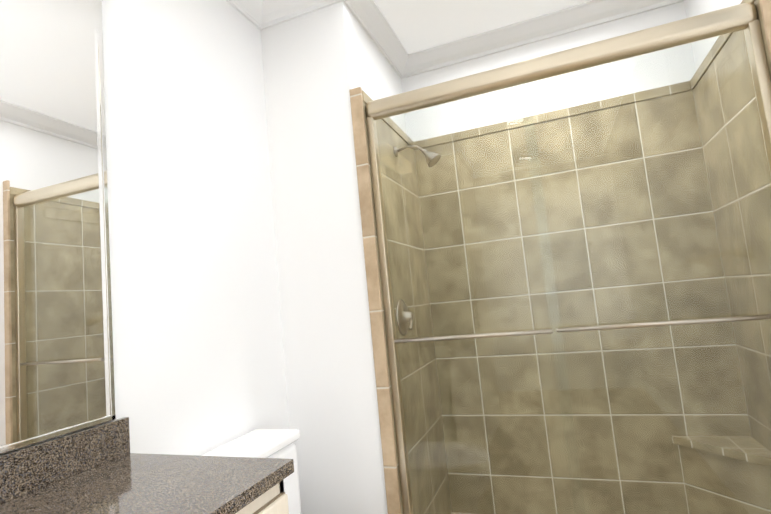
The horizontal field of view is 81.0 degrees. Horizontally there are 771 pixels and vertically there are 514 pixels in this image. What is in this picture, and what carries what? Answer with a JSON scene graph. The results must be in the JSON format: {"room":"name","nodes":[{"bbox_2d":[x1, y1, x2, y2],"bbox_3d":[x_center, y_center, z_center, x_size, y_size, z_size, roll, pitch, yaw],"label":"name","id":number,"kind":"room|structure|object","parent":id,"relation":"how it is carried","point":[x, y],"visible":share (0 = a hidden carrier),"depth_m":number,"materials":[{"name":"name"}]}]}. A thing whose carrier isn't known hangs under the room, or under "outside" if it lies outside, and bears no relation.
{"room":"bathroom","nodes":[
{"label":"bathroom","id":0,"kind":"room"},
{"bbox_2d":[0,0,288,455],"bbox_3d":[-1.280,0.018,0.183,0.100,2.740,4.163,-8,-6,20],"label":"wall","id":1,"kind":"structure","parent":0,"point":[199,367],"depth_m":1.63,"materials":[{"name":"white paint"}]},
{"bbox_2d":[0,0,115,453],"bbox_3d":[-1.035,-0.262,0.771,0.015,1.374,1.200,-8,-6,20],"label":"vanity mirror","id":2,"kind":"object","parent":1,"relation":"attached to","point":[57,378],"visible":0.96,"depth_m":1.18,"materials":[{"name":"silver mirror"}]},
{"bbox_2d":[226,0,269,29],"bbox_3d":[-1.301,-1.297,0.329,0.085,0.100,4.063,-8,-6,20],"label":"crown molding","id":3,"kind":"structure","parent":1,"relation":"attached to","point":[253,10],"depth_m":2.14,"materials":[{"name":"white paint"}]},
{"bbox_2d":[261,1,406,513],"bbox_3d":[-0.168,0.143,2.486,0.553,2.740,0.937,-8,-6,20],"label":"wall","id":4,"kind":"structure","parent":0,"point":[318,65],"depth_m":2.04,"materials":[{"name":"white paint"}]},
{"bbox_2d":[262,0,333,26],"bbox_3d":[-0.387,-1.207,2.108,0.360,0.100,0.085,-8,-6,20],"label":"crown molding","id":5,"kind":"structure","parent":4,"relation":"attached to","point":[277,11],"depth_m":2.14,"materials":[{"name":"white paint"}]},
{"bbox_2d":[334,0,413,73],"bbox_3d":[-0.046,-1.213,2.374,0.085,0.100,0.822,-8,-6,20],"label":"crown molding","id":6,"kind":"structure","parent":4,"relation":"attached to","point":[368,15],"depth_m":2.42,"materials":[{"name":"white paint"}]},
{"bbox_2d":[349,87,451,513],"bbox_3d":[0.118,0.364,2.303,0.060,2.210,0.849,-8,-6,20],"label":"shower wall tile","id":7,"kind":"structure","parent":4,"relation":"attached to","point":[360,98],"depth_m":2.18,"materials":[{"name":"beige tile"}]},
{"bbox_2d":[396,299,413,334],"bbox_3d":[0.110,0.284,2.145,0.063,0.170,0.170,-8,-6,20],"label":"shower valve","id":8,"kind":"object","parent":7,"relation":"attached to","point":[402,318],"depth_m":2.12,"materials":[{"name":"silver metal"}]},
{"bbox_2d":[394,145,439,166],"bbox_3d":[0.166,-0.525,2.336,0.236,0.145,0.082,-8,-6,20],"label":"shower head","id":9,"kind":"object","parent":7,"relation":"attached to","point":[433,158],"depth_m":2.31},
{"bbox_2d":[374,0,589,53],"bbox_3d":[-0.270,-1.470,0.398,2.200,0.060,5.100,-8,-6,20],"label":"ceiling","id":10,"kind":"structure","parent":0,"point":[417,25],"depth_m":2.44,"materials":[{"name":"white paint"}]},
{"bbox_2d":[401,1,695,141],"bbox_3d":[1.003,0.032,2.498,1.647,2.740,0.100,-8,-6,20],"label":"wall","id":11,"kind":"structure","parent":0,"point":[635,23],"depth_m":2.53,"materials":[{"name":"white paint"}]},
{"bbox_2d":[398,0,665,78],"bbox_3d":[0.748,-1.268,2.578,1.437,0.100,0.085,-8,-6,20],"label":"crown molding","id":12,"kind":"structure","parent":11,"relation":"attached to","point":[590,13],"depth_m":2.56,"materials":[{"name":"white paint"}]},
{"bbox_2d":[414,81,750,513],"bbox_3d":[0.959,0.300,2.414,1.455,2.200,0.056,-8,-6,20],"label":"shower wall tile","id":13,"kind":"structure","parent":11,"relation":"attached to","point":[635,502],"depth_m":2.37,"materials":[{"name":"beige tile"}]},
{"bbox_2d":[684,0,741,70],"bbox_3d":[0.822,-0.216,-0.149,0.100,2.740,5.000,-8,-6,20],"label":"wall","id":14,"kind":"structure","parent":0,"point":[695,7],"depth_m":2.14,"materials":[{"name":"white paint"}]},
{"bbox_2d":[662,0,683,6],"bbox_3d":[0.630,-1.509,0.060,0.085,0.100,4.900,-8,-6,20],"label":"crown molding","id":15,"kind":"structure","parent":14,"relation":"attached to","point":[668,2],"depth_m":2.34,"materials":[{"name":"white paint"}]},
{"bbox_2d":[690,0,770,450],"bbox_3d":[1.510,0.165,1.789,0.048,2.240,0.849,-8,-6,20],"label":"shower wall tile","id":16,"kind":"structure","parent":14,"relation":"attached to","point":[763,8],"depth_m":1.88,"materials":[{"name":"beige tile"}]},
{"bbox_3d":[-0.168,1.276,-0.312,2.200,0.060,4.173,-8,-6,20],"label":"floor","id":17,"kind":"structure","parent":0,"visible":0},
{"bbox_2d":[0,417,293,513],"bbox_3d":[-0.652,0.879,0.569,0.585,0.993,1.243,-8,-6,20],"label":"bathroom vanity","id":18,"kind":"object","parent":17,"relation":"on","point":[100,469],"visible":0.98,"depth_m":1.03,"materials":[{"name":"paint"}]},
{"bbox_2d":[200,429,300,513],"bbox_3d":[-0.205,1.022,1.424,0.791,0.795,0.490,-8,-6,20],"label":"toilet","id":19,"kind":"object","parent":17,"relation":"on","point":[268,443],"visible":0.4,"depth_m":1.65,"materials":[{"name":"white ceramic"}]},
{"bbox_3d":[0.936,1.345,1.980,1.455,0.048,0.657,-8,-6,20],"label":"pan","id":20,"kind":"object","parent":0,"visible":0},
{"bbox_2d":[672,436,770,513],"bbox_3d":[1.502,1.052,1.966,0.320,0.430,0.320,-8,-6,20],"label":"shower bench","id":21,"kind":"object","parent":20,"relation":"on","point":[738,489],"depth_m":2.00,"materials":[{"name":"tile"}]},
{"bbox_3d":[0.788,1.282,1.618,1.551,0.130,0.152,-8,-6,20],"label":"curb","id":22,"kind":"object","parent":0,"visible":0},
{"bbox_2d":[366,2,770,513],"bbox_3d":[0.678,0.213,1.687,1.454,2.022,0.099,-8,-6,20],"label":"shower door","id":23,"kind":"structure","parent":22,"relation":"on","point":[727,20],"depth_m":1.71,"materials":[{"name":"clear glass"}]}
]}

